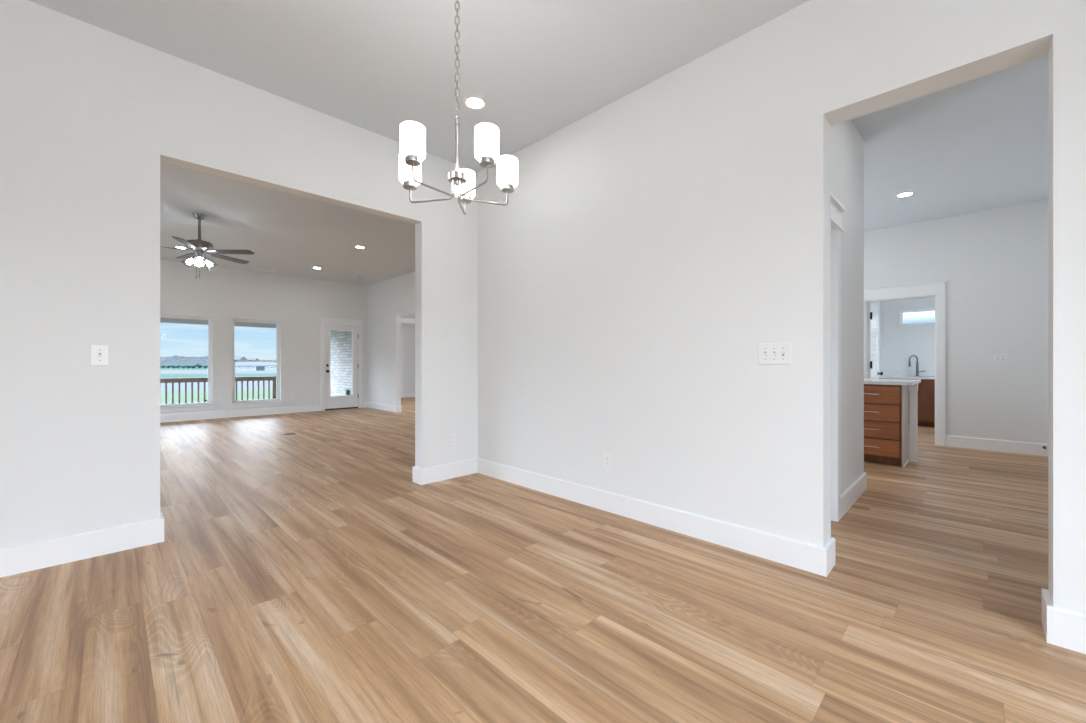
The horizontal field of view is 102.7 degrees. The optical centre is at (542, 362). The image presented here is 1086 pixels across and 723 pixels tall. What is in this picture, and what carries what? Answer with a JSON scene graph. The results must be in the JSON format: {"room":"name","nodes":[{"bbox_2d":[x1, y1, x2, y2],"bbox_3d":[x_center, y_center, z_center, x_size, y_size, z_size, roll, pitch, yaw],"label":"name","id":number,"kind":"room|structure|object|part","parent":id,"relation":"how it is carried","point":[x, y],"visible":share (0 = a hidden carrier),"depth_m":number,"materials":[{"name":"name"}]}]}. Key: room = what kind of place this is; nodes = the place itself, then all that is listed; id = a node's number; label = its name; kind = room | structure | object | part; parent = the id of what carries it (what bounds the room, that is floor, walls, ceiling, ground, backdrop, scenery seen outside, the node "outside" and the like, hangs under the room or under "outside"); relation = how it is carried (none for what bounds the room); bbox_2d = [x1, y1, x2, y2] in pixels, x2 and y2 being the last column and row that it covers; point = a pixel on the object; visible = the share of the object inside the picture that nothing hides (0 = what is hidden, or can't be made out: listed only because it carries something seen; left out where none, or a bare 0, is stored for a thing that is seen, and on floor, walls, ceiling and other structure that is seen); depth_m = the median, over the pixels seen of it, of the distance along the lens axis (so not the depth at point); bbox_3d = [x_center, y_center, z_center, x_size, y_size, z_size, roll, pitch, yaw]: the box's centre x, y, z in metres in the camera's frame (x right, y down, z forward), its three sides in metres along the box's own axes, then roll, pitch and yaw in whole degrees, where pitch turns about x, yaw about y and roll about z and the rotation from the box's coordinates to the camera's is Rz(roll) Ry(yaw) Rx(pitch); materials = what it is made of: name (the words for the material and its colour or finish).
{"room":"empty dining room","nodes":[
{"label":"empty dining room","id":0,"kind":"room"},
{"bbox_2d":[0,0,477,548],"bbox_3d":[-0.842,-0.415,4.320,11.120,3.050,0.120,0,0,-45],"label":"wall","id":1,"kind":"structure","parent":0,"point":[90,114],"depth_m":2.56,"materials":[{"name":"white paint"}]},
{"bbox_2d":[91,345,108,365],"bbox_3d":[-2.558,-0.045,2.505,0.075,0.119,0.020,0,0,-45],"label":"light switch","id":2,"kind":"object","parent":1,"relation":"attached to","point":[99,353],"visible":1,"depth_m":2.51,"materials":[{"name":"white plastic"}]},
{"bbox_2d":[0,458,477,577],"bbox_3d":[-2.274,1.038,2.875,4.450,0.145,0.138,0,0,-45],"label":"baseboard","id":3,"kind":"structure","parent":1,"relation":"attached to","point":[27,557],"depth_m":2.49,"materials":[{"name":"white wood"}]},
{"bbox_2d":[449,433,454,445],"bbox_3d":[-0.877,0.742,4.194,0.072,0.117,0.009,0,0,-45],"label":"wall outlet","id":4,"kind":"object","parent":1,"relation":"attached to","point":[451,436],"visible":1,"depth_m":4.19,"materials":[{"name":"white plastic"}]},
{"bbox_2d":[160,259,367,414],"bbox_3d":[-7.117,-0.415,8.241,7.789,3.050,0.160,0,0,-45],"label":"wall","id":5,"kind":"structure","parent":0,"point":[223,295],"depth_m":9.37,"materials":[{"name":"white paint"}]},
{"bbox_2d":[160,315,214,411],"bbox_3d":[-6.931,0.004,8.388,0.940,1.827,0.205,0,0,-45],"label":"window","id":6,"kind":"structure","parent":5,"relation":"in","point":[201,405],"depth_m":8.54,"materials":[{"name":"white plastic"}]},
{"bbox_3d":[-6.994,-0.454,8.444,0.810,0.853,0.022,0,0,-45],"label":"sash","id":7,"kind":"part","parent":6,"relation":"part of","materials":[{"name":"clear glass"}]},
{"bbox_3d":[-6.973,0.374,8.422,0.810,0.883,0.026,0,0,-45],"label":"sash","id":8,"kind":"part","parent":6,"relation":"part of","materials":[{"name":"clear glass"}]},
{"bbox_3d":[-6.908,0.838,8.365,0.940,0.025,0.140,0,0,-45],"label":"sill","id":9,"kind":"part","parent":6,"relation":"part of","materials":[{"name":"white ceramic"}]},
{"bbox_2d":[231,319,282,407],"bbox_3d":[-6.083,0.004,9.237,0.940,1.827,0.205,0,0,-45],"label":"window","id":10,"kind":"structure","parent":5,"relation":"in","point":[250,403],"depth_m":9.31,"materials":[{"name":"white plastic"}]},
{"bbox_3d":[-6.146,-0.454,9.292,0.810,0.853,0.022,0,0,-45],"label":"sash","id":11,"kind":"part","parent":10,"relation":"part of","materials":[{"name":"clear glass"}]},
{"bbox_3d":[-6.124,0.374,9.271,0.810,0.883,0.026,0,0,-45],"label":"sash","id":12,"kind":"part","parent":10,"relation":"part of","materials":[{"name":"clear glass"}]},
{"bbox_3d":[-6.060,0.838,9.214,0.940,0.025,0.140,0,0,-45],"label":"sill","id":13,"kind":"part","parent":10,"relation":"part of","materials":[{"name":"white ceramic"}]},
{"bbox_2d":[160,402,366,422],"bbox_3d":[-7.095,1.038,8.138,7.675,0.145,0.018,0,0,-45],"label":"baseboard","id":14,"kind":"structure","parent":5,"relation":"attached to","point":[308,408],"depth_m":8.93,"materials":[{"name":"white wood"}]},
{"bbox_2d":[320,317,362,410],"bbox_3d":[-4.817,0.025,10.406,0.984,2.169,0.030,0,0,-45],"label":"trim","id":15,"kind":"structure","parent":5,"relation":"attached to","point":[333,321],"depth_m":10.23,"materials":[{"name":"white wood"}]},
{"bbox_2d":[325,325,358,409],"bbox_3d":[-4.870,0.110,10.469,0.798,2.000,0.228,0,0,-45],"label":"door","id":16,"kind":"structure","parent":5,"relation":"in","point":[345,401],"depth_m":10.43,"materials":[{"name":"white wood"}]},
{"bbox_3d":[-4.855,0.009,10.450,0.576,1.617,0.065,0,0,-45],"label":"lite frame","id":17,"kind":"part","parent":16,"relation":"part of","materials":[{"name":"clear glass"}]},
{"bbox_2d":[331,331,351,395],"bbox_3d":[-5.540,-0.365,11.920,0.124,3.450,2.808,0,0,-45],"label":"brick wall","id":18,"kind":"structure","parent":0,"point":[341,341],"depth_m":11.75,"materials":[{"name":"white brick"}]},
{"bbox_2d":[368,271,414,405],"bbox_3d":[-1.848,-0.415,8.398,0.114,3.050,7.070,0,0,-45],"label":"wall","id":19,"kind":"structure","parent":0,"point":[391,299],"depth_m":10.12,"materials":[{"name":"white paint"}]},
{"bbox_2d":[367,402,400,411],"bbox_3d":[-1.854,1.038,8.392,0.132,0.145,7.070,0,0,-45],"label":"baseboard","id":20,"kind":"structure","parent":19,"relation":"attached to","point":[392,408],"depth_m":10.15,"materials":[{"name":"white wood"}]},
{"bbox_2d":[401,323,414,392],"bbox_3d":[-4.711,-0.415,13.829,3.745,3.050,0.120,0,0,-45],"label":"wall","id":21,"kind":"structure","parent":0,"point":[407,330],"depth_m":14.07,"materials":[{"name":"white paint"}]},
{"bbox_2d":[401,392,414,397],"bbox_3d":[-4.664,1.038,13.778,3.511,0.145,0.018,0,0,-45],"label":"baseboard","id":22,"kind":"structure","parent":21,"relation":"attached to","point":[403,395],"depth_m":14.04,"materials":[{"name":"white wood"}]},
{"bbox_2d":[401,318,414,323],"bbox_3d":[-3.971,-1.260,13.085,3.511,0.140,0.120,0,0,-45],"label":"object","id":23,"kind":"structure","parent":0,"point":[403,320],"depth_m":12.96,"materials":[{"name":"white paint"}]},
{"bbox_2d":[401,314,414,318],"bbox_3d":[-1.368,-1.390,10.568,3.630,0.120,9.460,0,0,-45],"label":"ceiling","id":24,"kind":"structure","parent":0,"point":[411,316],"depth_m":12.41,"materials":[{"name":"white paint"}]},
{"bbox_2d":[28,0,1047,284],"bbox_3d":[-0.332,-2.015,5.706,14.000,0.150,13.340,0,0,-45],"label":"ceiling","id":25,"kind":"structure","parent":0,"point":[539,67],"depth_m":3.09,"materials":[{"name":"white paint"}]},
{"bbox_2d":[160,213,254,278],"bbox_3d":[-4.526,-1.518,5.656,1.278,0.843,1.299,0,0,-45],"label":"ceiling fan","id":26,"kind":"object","parent":25,"relation":"hanging from","point":[200,247],"visible":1,"depth_m":5.65,"materials":[{"name":"silver metal"}]},
{"bbox_3d":[-4.334,-1.455,5.263,0.129,0.032,0.488,0,0,-20],"label":"blade","id":27,"kind":"part","parent":26,"relation":"part of","materials":[{"name":"brown wood"}]},
{"bbox_3d":[-4.850,-1.455,5.908,0.488,0.032,0.129,0,0,34],"label":"blade","id":28,"kind":"part","parent":26,"relation":"part of","materials":[{"name":"brown wood"}]},
{"bbox_3d":[-4.601,-1.322,5.657,0.077,0.086,0.069,0,0,-45],"label":"bulb","id":29,"kind":"part","parent":26,"relation":"part of","materials":[{"name":"white glass"}]},
{"bbox_3d":[-4.446,-1.322,5.775,0.083,0.086,0.062,0,0,-45],"label":"bulb","id":30,"kind":"part","parent":26,"relation":"part of","materials":[{"name":"white glass"}]},
{"bbox_3d":[-4.372,-1.455,6.088,0.129,0.032,0.488,0,0,16],"label":"blade","id":31,"kind":"part","parent":26,"relation":"part of","materials":[{"name":"brown wood"}]},
{"bbox_3d":[-4.054,-1.455,5.690,0.488,0.032,0.129,0,0,-3],"label":"blade","id":32,"kind":"part","parent":26,"relation":"part of","materials":[{"name":"brown wood"}]},
{"bbox_2d":[399,0,517,214],"bbox_3d":[-0.398,-1.356,2.023,0.577,1.168,0.562,0,0,-45],"label":"chandelier","id":33,"kind":"object","parent":25,"relation":"hanging from","point":[412,134],"visible":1,"depth_m":2.04,"materials":[{"name":"white glass"}]},
{"bbox_3d":[-0.643,-0.936,2.102,0.104,0.126,0.104,0,0,-45],"label":"lamp shade","id":34,"kind":"part","parent":33,"relation":"part of","materials":[{"name":"white glass"}]},
{"bbox_3d":[-0.552,-0.936,1.843,0.104,0.126,0.104,0,0,-45],"label":"lamp shade","id":35,"kind":"part","parent":33,"relation":"part of","materials":[{"name":"white glass"}]},
{"bbox_3d":[-0.535,-0.816,2.076,0.232,0.088,0.009,0,0,13],"label":"arm","id":36,"kind":"part","parent":33,"relation":"part of","materials":[{"name":"silver metal"}]},
{"bbox_3d":[-0.485,-0.816,1.934,0.010,0.088,0.235,0,0,37],"label":"arm","id":37,"kind":"part","parent":33,"relation":"part of","materials":[{"name":"silver metal"}]},
{"bbox_3d":[-0.404,-1.012,2.044,0.022,0.236,0.022,0,0,-45],"label":"stem","id":38,"kind":"part","parent":33,"relation":"part of","materials":[{"name":"silver metal"}]},
{"bbox_3d":[-0.404,-1.517,2.044,0.015,0.782,0.014,0,0,-45],"label":"power cord","id":39,"kind":"part","parent":33,"relation":"part of","materials":[{"name":"white plastic"}]},
{"bbox_3d":[-0.407,-0.816,2.175,0.009,0.088,0.224,0,0,-2],"label":"arm","id":40,"kind":"part","parent":33,"relation":"part of","materials":[{"name":"silver metal"}]},
{"bbox_3d":[-0.410,-0.936,2.282,0.104,0.126,0.104,0,0,-45],"label":"lamp shade","id":41,"kind":"part","parent":33,"relation":"part of","materials":[{"name":"white glass"}]},
{"bbox_3d":[-0.314,-0.816,1.941,0.010,0.088,0.234,0,0,-41],"label":"arm","id":42,"kind":"part","parent":33,"relation":"part of","materials":[{"name":"silver metal"}]},
{"bbox_3d":[-0.279,-0.816,2.095,0.232,0.088,0.009,0,0,-22],"label":"arm","id":43,"kind":"part","parent":33,"relation":"part of","materials":[{"name":"silver metal"}]},
{"bbox_3d":[-0.240,-0.936,1.856,0.104,0.126,0.104,0,0,-45],"label":"lamp shade","id":44,"kind":"part","parent":33,"relation":"part of","materials":[{"name":"white glass"}]},
{"bbox_3d":[-0.176,-0.936,2.136,0.104,0.126,0.104,0,0,-45],"label":"lamp shade","id":45,"kind":"part","parent":33,"relation":"part of","materials":[{"name":"white glass"}]},
{"bbox_2d":[464,96,485,109],"bbox_3d":[-0.507,-1.937,3.232,0.166,0.007,0.166,0,0,-45],"label":"recessed light","id":46,"kind":"object","parent":25,"relation":"in","point":[472,102],"visible":1,"depth_m":3.23,"materials":[{"name":"white plastic"}]},
{"bbox_2d":[896,191,914,197],"bbox_3d":[4.163,-1.937,4.991,0.166,0.007,0.166,0,0,-45],"label":"recessed light","id":47,"kind":"object","parent":25,"relation":"in","point":[904,194],"visible":1,"depth_m":4.99,"materials":[{"name":"white"}]},
{"bbox_2d":[0,397,1085,722],"bbox_3d":[-1.121,1.160,6.495,14.000,0.100,15.570,0,0,-45],"label":"floor","id":48,"kind":"structure","parent":0,"point":[305,576],"depth_m":1.99,"materials":[{"name":"brown wood"}]},
{"bbox_2d":[864,384,908,467],"bbox_3d":[3.824,0.673,4.975,0.656,0.874,0.542,0,0,-45],"label":"base cabinet","id":49,"kind":"object","parent":48,"relation":"on","point":[886,407],"visible":0.7,"depth_m":4.71,"materials":[{"name":"brown wood"}]},
{"bbox_3d":[3.613,0.346,4.788,0.020,0.187,0.496,0,0,-45],"label":"drawer","id":50,"kind":"part","parent":49,"relation":"part of","materials":[{"name":"brown wood"}]},
{"bbox_3d":[3.613,0.541,4.788,0.020,0.175,0.496,0,0,-45],"label":"drawer","id":51,"kind":"part","parent":49,"relation":"part of","materials":[{"name":"brown wood"}]},
{"bbox_3d":[3.613,0.731,4.788,0.020,0.175,0.496,0,0,-45],"label":"drawer","id":52,"kind":"part","parent":49,"relation":"part of","materials":[{"name":"brown wood"}]},
{"bbox_3d":[3.613,0.921,4.788,0.020,0.178,0.496,0,0,-45],"label":"drawer","id":53,"kind":"part","parent":49,"relation":"part of","materials":[{"name":"brown wood"}]},
{"bbox_2d":[864,378,920,384],"bbox_3d":[3.667,0.215,5.345,0.935,0.038,1.428,0,0,-45],"label":"countertop","id":54,"kind":"structure","parent":49,"relation":"on","point":[866,380],"depth_m":4.74,"materials":[{"name":"white stone"}]},
{"bbox_3d":[4.024,0.673,4.815,0.600,0.874,0.012,0,0,-45],"label":"panel","id":55,"kind":"part","parent":49,"relation":"part of","materials":[{"name":"grey"}]},
{"bbox_2d":[879,378,934,426],"bbox_3d":[7.055,0.696,7.479,0.635,0.829,2.040,0,0,-45],"label":"base cabinet","id":56,"kind":"object","parent":48,"relation":"on","point":[926,388],"visible":0.04,"depth_m":7.49,"materials":[{"name":"brown wood"}]},
{"bbox_2d":[879,370,934,378],"bbox_3d":[7.051,0.207,7.479,0.648,0.144,2.045,0,0,-45],"label":"countertop","id":57,"kind":"structure","parent":56,"relation":"on","point":[893,374],"depth_m":8.00,"materials":[{"name":"white stone"}]},
{"bbox_2d":[908,355,924,375],"bbox_3d":[6.853,0.046,7.967,0.254,0.386,0.086,0,0,19],"label":"faucet","id":58,"kind":"object","parent":57,"relation":"on","point":[917,362],"visible":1,"depth_m":7.96,"materials":[{"name":"grey metal"}]},
{"bbox_3d":[6.659,0.377,7.441,0.020,0.134,0.497,0,0,-45],"label":"drawer","id":59,"kind":"part","parent":56,"relation":"part of","materials":[{"name":"brown wood"}]},
{"bbox_3d":[6.659,0.738,7.441,0.020,0.545,0.497,0,0,-45],"label":"door","id":60,"kind":"part","parent":56,"relation":"part of","materials":[{"name":"brown wood"}]},
{"bbox_2d":[909,384,917,461],"bbox_3d":[4.210,0.672,4.926,0.150,0.875,0.072,0,0,-45],"label":"island post","id":61,"kind":"object","parent":48,"relation":"on","point":[913,389],"visible":0.98,"depth_m":4.88,"materials":[{"name":"white wood"}]},
{"bbox_2d":[478,0,1085,613],"bbox_3d":[1.441,-0.415,2.424,0.165,3.050,5.790,0,0,-45],"label":"wall","id":62,"kind":"structure","parent":0,"point":[638,264],"depth_m":2.62,"materials":[{"name":"white paint"}]},
{"bbox_2d":[603,452,610,468],"bbox_3d":[0.482,0.734,3.259,0.072,0.117,0.009,0,0,45],"label":"wall outlet","id":63,"kind":"object","parent":62,"relation":"attached to","point":[606,456],"visible":1,"depth_m":3.26,"materials":[{"name":"white plastic"}]},
{"bbox_2d":[477,458,834,576],"bbox_3d":[0.474,1.038,3.390,0.201,0.145,3.020,0,0,-45],"label":"baseboard","id":64,"kind":"structure","parent":62,"relation":"attached to","point":[816,559],"depth_m":2.80,"materials":[{"name":"white wood"}]},
{"bbox_2d":[759,343,790,363],"bbox_3d":[1.297,-0.052,2.437,0.167,0.119,0.020,0,0,45],"label":"light switch","id":65,"kind":"object","parent":62,"relation":"attached to","point":[769,353],"visible":1,"depth_m":2.43,"materials":[{"name":"white plastic"}]},
{"bbox_2d":[1042,590,1085,653],"bbox_3d":[2.773,1.038,1.079,0.183,0.145,2.004,0,0,-45],"label":"baseboard","id":66,"kind":"structure","parent":62,"relation":"attached to","point":[1064,628],"depth_m":1.69,"materials":[{"name":"white wood"}]},
{"bbox_2d":[831,119,863,493],"bbox_3d":[2.116,-0.415,3.198,1.885,3.050,0.120,0,0,-45],"label":"wall","id":67,"kind":"structure","parent":0,"point":[847,145],"depth_m":3.45,"materials":[{"name":"white paint"}]},
{"bbox_2d":[831,229,834,520],"bbox_3d":[1.770,0.085,2.852,0.687,2.050,0.120,0,0,-45],"label":"trim","id":68,"kind":"structure","parent":67,"relation":"attached to","point":[832,230],"depth_m":3.05,"materials":[{"name":"white wood"}]},
{"bbox_2d":[831,192,844,521],"bbox_3d":[1.830,0.004,2.798,0.871,2.213,0.042,0,0,-45],"label":"trim","id":69,"kind":"structure","parent":67,"relation":"attached to","point":[837,207],"depth_m":3.04,"materials":[{"name":"white wood"}]},
{"bbox_2d":[868,301,879,374],"bbox_3d":[5.653,-0.415,7.619,2.730,3.050,0.120,0,0,-45],"label":"wall","id":70,"kind":"structure","parent":0,"point":[877,303],"depth_m":8.37,"materials":[{"name":"white paint"}]},
{"bbox_2d":[880,297,934,369],"bbox_3d":[7.485,-0.415,7.612,0.150,3.050,2.480,0,0,-45],"label":"wall","id":71,"kind":"structure","parent":0,"point":[898,343],"depth_m":8.18,"materials":[{"name":"white paint"}]},
{"bbox_2d":[880,370,934,375],"bbox_3d":[7.273,0.188,7.701,0.020,0.105,2.045,0,0,-45],"label":"backsplash","id":72,"kind":"structure","parent":71,"relation":"attached to","point":[885,372],"depth_m":8.14,"materials":[{"name":"white stone"}]},
{"bbox_2d":[899,308,934,325],"bbox_3d":[7.125,-0.848,7.936,0.080,0.296,0.946,0,0,-45],"label":"window","id":73,"kind":"structure","parent":71,"relation":"in","point":[901,312],"depth_m":8.11,"materials":[{"name":"white plastic"}]},
{"bbox_2d":[864,200,1047,443],"bbox_3d":[4.766,-0.415,6.491,0.120,3.050,4.740,0,0,-45],"label":"wall","id":74,"kind":"structure","parent":0,"point":[993,264],"depth_m":5.52,"materials":[{"name":"white paint"}]},
{"bbox_2d":[868,303,882,378],"bbox_3d":[5.127,0.098,6.742,0.785,2.000,0.167,0,0,-45],"label":"door","id":75,"kind":"structure","parent":74,"relation":"in","point":[873,310],"depth_m":6.73,"materials":[{"name":"white wood"}]},
{"bbox_2d":[864,281,945,445],"bbox_3d":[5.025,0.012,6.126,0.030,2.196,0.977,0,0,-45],"label":"trim","id":76,"kind":"structure","parent":74,"relation":"attached to","point":[936,288],"depth_m":5.83,"materials":[{"name":"white wood"}]},
{"bbox_2d":[945,435,1047,455],"bbox_3d":[5.705,1.038,5.455,0.018,0.145,0.947,0,0,-45],"label":"baseboard","id":77,"kind":"structure","parent":74,"relation":"attached to","point":[1028,448],"depth_m":5.45,"materials":[{"name":"white wood"}]},
{"bbox_2d":[994,354,1007,363],"bbox_3d":[5.726,-0.050,5.432,0.121,0.119,0.020,0,0,45],"label":"light switch","id":78,"kind":"object","parent":74,"relation":"attached to","point":[998,358],"visible":1,"depth_m":5.43,"materials":[{"name":"white plastic"}]},
{"label":"outside","id":79,"kind":"structure","parent":0,"visible":0},
{"bbox_2d":[160,364,275,403],"bbox_3d":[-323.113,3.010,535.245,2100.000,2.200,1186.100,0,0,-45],"label":"ground","id":80,"kind":"structure","parent":79,"point":[165,372],"depth_m":44.30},
{"bbox_2d":[234,356,247,359],"bbox_3d":[-212.212,-0.290,300.000,13.000,8.600,10.000,0,0,13],"label":"house","id":81,"kind":"structure","parent":80,"relation":"on","point":[235,357],"depth_m":298.33,"materials":[{"name":"grey"}]},
{"bbox_2d":[235,362,275,370],"bbox_3d":[-156.726,1.660,237.000,10.000,4.900,31.000,0,0,13],"label":"house","id":82,"kind":"structure","parent":80,"relation":"on","point":[239,366],"depth_m":232.00,"materials":[{"name":"grey"}]},
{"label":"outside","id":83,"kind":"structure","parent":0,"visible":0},
{"bbox_2d":[160,355,275,363],"bbox_3d":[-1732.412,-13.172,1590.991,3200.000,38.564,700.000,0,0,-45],"label":"hills","id":84,"kind":"structure","parent":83,"point":[175,357],"depth_m":1691.60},
{"bbox_3d":[-8.570,-1.560,8.888,8.450,0.100,2.810,0,0,-45],"label":"ceiling","id":85,"kind":"structure","parent":0,"visible":0},
{"bbox_2d":[160,318,275,327],"bbox_3d":[-9.403,-1.230,9.721,8.450,0.560,0.155,0,0,-45],"label":"beam","id":86,"kind":"structure","parent":85,"relation":"attached to","point":[162,320],"depth_m":10.68,"materials":[{"name":"grey"}]},
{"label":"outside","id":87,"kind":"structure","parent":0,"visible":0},
{"bbox_3d":[-8.570,1.300,8.888,8.450,0.120,2.810,0,0,-45],"label":"porch deck","id":88,"kind":"object","parent":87,"visible":0},
{"bbox_2d":[160,377,207,403],"bbox_3d":[-9.137,0.800,9.978,2.790,0.880,0.173,0,0,-45],"label":"porch railing","id":89,"kind":"object","parent":88,"relation":"on","point":[205,379],"visible":0.13,"depth_m":10.41,"materials":[{"name":"wood"}]},
{"bbox_3d":[-9.125,0.379,9.967,2.790,0.038,0.140,0,0,-45],"label":"rail","id":90,"kind":"part","parent":89,"relation":"part of","materials":[{"name":"wood"}]},
{"bbox_2d":[235,376,275,400],"bbox_3d":[-7.707,0.800,11.409,1.235,0.880,0.173,0,0,-45],"label":"porch railing","id":91,"kind":"object","parent":88,"relation":"on","point":[259,378],"visible":0.39,"depth_m":11.49,"materials":[{"name":"wood"}]},
{"bbox_3d":[-7.695,0.379,11.397,1.235,0.038,0.140,0,0,-45],"label":"rail","id":92,"kind":"part","parent":91,"relation":"part of","materials":[{"name":"wood"}]},
{"bbox_3d":[-7.333,0.819,11.841,0.090,0.842,0.090,0,0,-45],"label":"post","id":93,"kind":"part","parent":91,"relation":"part of","materials":[{"name":"wood"}]},
{"bbox_3d":[1.720,-0.415,4.842,0.120,3.050,2.765,0,0,-45],"label":"wall","id":94,"kind":"structure","parent":0,"visible":0},
{"bbox_2d":[841,472,866,517],"bbox_3d":[1.846,1.038,4.099,1.028,0.145,1.813,0,0,-45],"label":"baseboard","id":95,"kind":"structure","parent":94,"relation":"attached to","point":[855,490],"depth_m":3.41,"materials":[{"name":"white wood"}]}
]}

